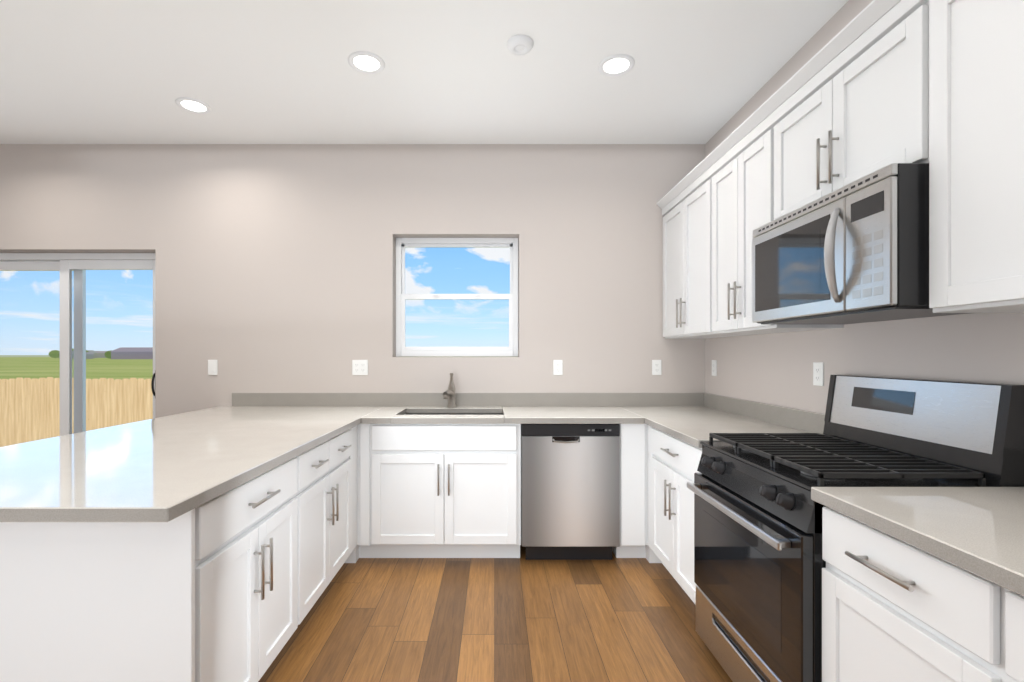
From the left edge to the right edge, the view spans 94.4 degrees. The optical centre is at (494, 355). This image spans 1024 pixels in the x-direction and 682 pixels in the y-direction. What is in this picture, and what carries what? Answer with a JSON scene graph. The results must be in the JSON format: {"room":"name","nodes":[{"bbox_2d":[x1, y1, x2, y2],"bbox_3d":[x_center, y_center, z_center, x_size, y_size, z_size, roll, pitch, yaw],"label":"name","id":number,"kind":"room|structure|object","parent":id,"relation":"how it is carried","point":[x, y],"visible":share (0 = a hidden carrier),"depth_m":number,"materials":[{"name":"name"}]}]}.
{"room":"kitchen","nodes":[
{"label":"kitchen","id":0,"kind":"room"},
{"bbox_2d":[0,144,704,417],"bbox_3d":[-1.560,-0.143,3.662,6.720,2.880,0.220,0,0,0],"label":"wall","id":1,"kind":"structure","parent":0,"point":[275,268],"depth_m":3.55,"materials":[{"name":"beige paint"}]},
{"bbox_2d":[0,253,154,445],"bbox_3d":[-3.307,0.253,3.692,1.522,2.087,0.149,0,0,0],"label":"sliding glass door","id":2,"kind":"structure","parent":1,"relation":"attached to","point":[67,264],"depth_m":3.69,"materials":[{"name":"white plastic"}]},
{"bbox_2d":[208,360,216,374],"bbox_3d":[-2.112,0.092,3.546,0.070,0.114,0.010,0,0,0],"label":"outlet","id":3,"kind":"object","parent":1,"relation":"attached to","point":[212,367],"visible":1,"depth_m":3.55,"materials":[{"name":"white plastic"}]},
{"bbox_2d":[352,360,367,374],"bbox_3d":[-1.008,0.092,3.547,0.116,0.114,0.008,0,0,0],"label":"electrical outlet","id":4,"kind":"object","parent":1,"relation":"attached to","point":[359,367],"visible":1,"depth_m":3.55,"materials":[{"name":"white plastic"}]},
{"bbox_2d":[396,238,517,356],"bbox_3d":[-0.290,-0.447,3.676,0.946,0.918,0.072,0,0,0],"label":"kitchen window","id":5,"kind":"structure","parent":1,"relation":"in","point":[402,349],"depth_m":3.65,"materials":[{"name":"white plastic"}]},
{"bbox_2d":[553,360,562,374],"bbox_3d":[0.475,0.092,3.547,0.070,0.114,0.008,0,0,0],"label":"electrical outlet","id":6,"kind":"object","parent":1,"relation":"attached to","point":[557,367],"visible":1,"depth_m":3.55,"materials":[{"name":"white plastic"}]},
{"bbox_2d":[652,360,660,374],"bbox_3d":[1.215,0.092,3.547,0.070,0.114,0.008,0,0,0],"label":"electrical outlet","id":7,"kind":"object","parent":1,"relation":"attached to","point":[656,367],"visible":1,"depth_m":3.55,"materials":[{"name":"white plastic"}]},
{"bbox_2d":[0,0,848,143],"bbox_3d":[-1.560,-1.623,0.276,6.720,0.080,6.992,0,0,0],"label":"ceiling","id":8,"kind":"structure","parent":0,"point":[246,71],"depth_m":2.62,"materials":[{"name":"white paint"}]},
{"bbox_2d":[175,97,211,113],"bbox_3d":[-1.908,-1.579,3.004,0.196,0.007,0.196,0,0,0],"label":"recessed light","id":9,"kind":"object","parent":8,"relation":"in","point":[192,105],"visible":1,"depth_m":3.00,"materials":[{"name":"white plastic"}]},
{"bbox_2d":[348,51,384,73],"bbox_3d":[-0.693,-1.579,2.563,0.196,0.007,0.196,0,0,0],"label":"recessed light","id":10,"kind":"object","parent":8,"relation":"in","point":[365,62],"visible":1,"depth_m":2.56,"materials":[{"name":"white plastic"}]},
{"bbox_2d":[507,35,532,54],"bbox_3d":[0.130,-1.567,2.405,0.132,0.030,0.132,0,0,0],"label":"smoke detector","id":11,"kind":"object","parent":8,"relation":"attached to","point":[519,44],"visible":1,"depth_m":2.38,"materials":[{"name":"white plastic"}]},
{"bbox_2d":[598,54,634,75],"bbox_3d":[0.664,-1.579,2.586,0.196,0.007,0.196,0,0,0],"label":"recessed light","id":12,"kind":"object","parent":8,"relation":"in","point":[617,65],"visible":1,"depth_m":2.58,"materials":[{"name":"white plastic"}]},
{"bbox_2d":[258,545,732,681],"bbox_3d":[-1.560,1.337,0.276,6.720,0.080,6.992,0,0,0],"label":"floor","id":13,"kind":"structure","parent":0,"point":[523,619],"depth_m":2.26,"materials":[{"name":"wood"}]},
{"bbox_2d":[0,451,307,681],"bbox_3d":[-1.303,0.860,1.718,0.914,0.876,0.792,0,0,0],"label":"base cabinet","id":14,"kind":"object","parent":13,"relation":"on","point":[230,585],"depth_m":1.32,"materials":[{"name":"white wood"}]},
{"bbox_2d":[0,417,363,521],"bbox_3d":[-1.440,0.402,2.040,1.242,0.038,1.700,0,0,0],"label":"countertop","id":15,"kind":"structure","parent":14,"relation":"on","point":[166,468],"depth_m":1.67,"materials":[{"name":"stone"}]},
{"bbox_2d":[308,426,355,611],"bbox_3d":[-1.303,0.860,2.395,0.914,0.876,0.831,0,0,0],"label":"base cabinet","id":16,"kind":"object","parent":13,"relation":"on","point":[332,463],"depth_m":2.43,"materials":[{"name":"white wood"}]},
{"bbox_2d":[356,424,379,561],"bbox_3d":[-1.313,0.860,3.250,0.894,0.876,0.599,0,0,0],"label":"base cabinet","id":17,"kind":"object","parent":13,"relation":"on","point":[367,435],"depth_m":2.94,"materials":[{"name":"white wood"}]},
{"bbox_2d":[521,424,619,559],"bbox_3d":[0.471,0.862,3.217,0.608,0.869,0.609,0,0,0],"label":"dishwasher","id":18,"kind":"object","parent":13,"relation":"on","point":[570,491],"visible":0.94,"depth_m":2.93,"materials":[{"name":"grey metal"}]},
{"bbox_2d":[612,424,647,559],"bbox_3d":[0.872,0.860,3.212,0.186,0.876,0.675,0,0,0],"label":"base cabinet","id":19,"kind":"object","parent":13,"relation":"on","point":[633,437],"depth_m":2.94,"materials":[{"name":"white wood"}]},
{"bbox_2d":[648,425,701,604],"bbox_3d":[1.262,0.860,2.544,0.633,0.876,0.805,0,0,0],"label":"base cabinet","id":20,"kind":"object","parent":13,"relation":"on","point":[673,462],"depth_m":2.50,"materials":[{"name":"white wood"}]},
{"bbox_2d":[165,393,726,423],"bbox_3d":[-0.240,0.351,3.220,3.639,0.140,0.661,0,0,0],"label":"countertop","id":21,"kind":"structure","parent":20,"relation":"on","point":[376,408],"depth_m":3.46,"materials":[{"name":"stone"}]},
{"bbox_2d":[443,373,455,407],"bbox_3d":[-0.322,0.256,3.407,0.084,0.252,0.196,0,0,0],"label":"faucet","id":22,"kind":"object","parent":21,"relation":"on","point":[449,393],"visible":1,"depth_m":3.45,"materials":[{"name":"silver metal"}]},
{"bbox_2d":[404,413,502,414],"bbox_3d":[-0.290,0.569,3.235,0.748,0.295,0.418,0,0,0],"label":"sink","id":23,"kind":"object","parent":21,"relation":"in","point":[453,414],"visible":0.02,"depth_m":3.42,"materials":[{"name":"silver metal"}]},
{"bbox_2d":[644,397,824,447],"bbox_3d":[1.249,0.351,2.515,0.662,0.140,0.748,0,0,0],"label":"countertop","id":24,"kind":"structure","parent":20,"relation":"on","point":[690,420],"depth_m":2.72,"materials":[{"name":"stone"}]},
{"bbox_2d":[687,375,1023,681],"bbox_3d":[1.206,0.692,1.761,0.709,1.208,0.750,0,0,0],"label":"range","id":25,"kind":"object","parent":13,"relation":"on","point":[759,563],"visible":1,"depth_m":1.61,"materials":[{"name":"black metal"}]},
{"bbox_2d":[822,507,947,681],"bbox_3d":[1.262,0.860,1.101,0.633,0.876,0.556,0,0,0],"label":"base cabinet","id":26,"kind":"object","parent":13,"relation":"on","point":[885,597],"depth_m":1.17,"materials":[{"name":"white wood"}]},
{"bbox_2d":[811,487,1023,595],"bbox_3d":[1.250,0.351,0.831,0.659,0.140,1.100,0,0,0],"label":"countertop","id":27,"kind":"structure","parent":26,"relation":"on","point":[979,531],"depth_m":1.11,"materials":[{"name":"stone"}]},
{"bbox_2d":[948,562,1023,681],"bbox_3d":[1.262,0.860,0.620,0.633,0.876,0.676,0,0,0],"label":"base cabinet","id":28,"kind":"object","parent":13,"relation":"on","point":[986,618],"depth_m":0.92,"materials":[{"name":"white wood"}]},
{"bbox_2d":[705,0,1023,413],"bbox_3d":[1.690,-0.143,0.166,0.220,2.880,6.772,0,0,0],"label":"wall","id":29,"kind":"structure","parent":0,"point":[775,369],"depth_m":2.13,"materials":[{"name":"beige paint"}]},
{"bbox_2d":[661,172,732,338],"bbox_3d":[1.417,-0.609,3.117,0.324,0.972,0.867,0,0,0],"label":"upper cabinet","id":30,"kind":"object","parent":29,"relation":"attached to","point":[681,213],"depth_m":3.15,"materials":[{"name":"white wood"}]},
{"bbox_2d":[712,360,716,375],"bbox_3d":[1.575,0.092,3.400,0.008,0.114,0.070,0,0,0],"label":"electrical outlet","id":31,"kind":"object","parent":29,"relation":"attached to","point":[714,367],"visible":1,"depth_m":3.39,"materials":[{"name":"white plastic"}]},
{"bbox_2d":[701,112,842,335],"bbox_3d":[1.417,-0.609,2.479,0.324,0.972,0.675,0,0,0],"label":"upper cabinet","id":32,"kind":"object","parent":29,"relation":"attached to","point":[734,184],"depth_m":2.48,"materials":[{"name":"white wood"}]},
{"bbox_2d":[813,362,823,385],"bbox_3d":[1.575,0.092,2.306,0.008,0.114,0.070,0,0,0],"label":"electrical outlet","id":33,"kind":"object","parent":29,"relation":"attached to","point":[818,373],"visible":1,"depth_m":2.30,"materials":[{"name":"white plastic"}]},
{"bbox_2d":[769,0,924,221],"bbox_3d":[1.417,-0.831,1.761,0.324,0.529,0.762,0,0,0],"label":"upper cabinet","id":34,"kind":"object","parent":29,"relation":"attached to","point":[876,85],"depth_m":1.66,"materials":[{"name":"white wood"}]},
{"bbox_2d":[752,163,968,323],"bbox_3d":[1.336,-0.350,1.761,0.481,0.426,0.750,0,0,0],"label":"microwave","id":35,"kind":"object","parent":34,"relation":"attached to","point":[856,251],"visible":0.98,"depth_m":1.56,"materials":[{"name":"silver metal"}]},
{"bbox_2d":[925,0,1023,312],"bbox_3d":[1.417,-0.609,1.000,0.324,0.972,0.760,0,0,0],"label":"upper cabinet","id":36,"kind":"object","parent":29,"relation":"attached to","point":[974,49],"depth_m":1.25,"materials":[{"name":"white wood"}]},
{"label":"outside","id":37,"kind":"structure","parent":0,"visible":0},
{"bbox_2d":[0,357,152,379],"bbox_3d":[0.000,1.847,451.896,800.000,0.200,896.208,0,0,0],"label":"ground","id":38,"kind":"structure","parent":37,"point":[105,363],"depth_m":61.89,"materials":[{"name":"green plant"}]},
{"bbox_2d":[0,377,152,446],"bbox_3d":[-8.746,1.082,9.030,10.508,1.330,0.060,0,0,0],"label":"fence","id":39,"kind":"object","parent":38,"relation":"on","point":[121,409],"depth_m":9.00,"materials":[{"name":"beige wood"}]},
{"bbox_2d":[49,349,111,358],"bbox_3d":[-170.986,-2.753,227.800,149.962,9.000,73.600,0,0,0],"label":"trees","id":40,"kind":"object","parent":38,"relation":"on","point":[56,354],"depth_m":259.81,"materials":[{"name":"green plant"}]},
{"bbox_2d":[59,347,152,358],"bbox_3d":[-188.500,-1.253,266.000,177.800,6.000,132.600,0,0,0],"label":"houses","id":41,"kind":"structure","parent":38,"relation":"on","point":[132,352],"depth_m":200.00}
]}

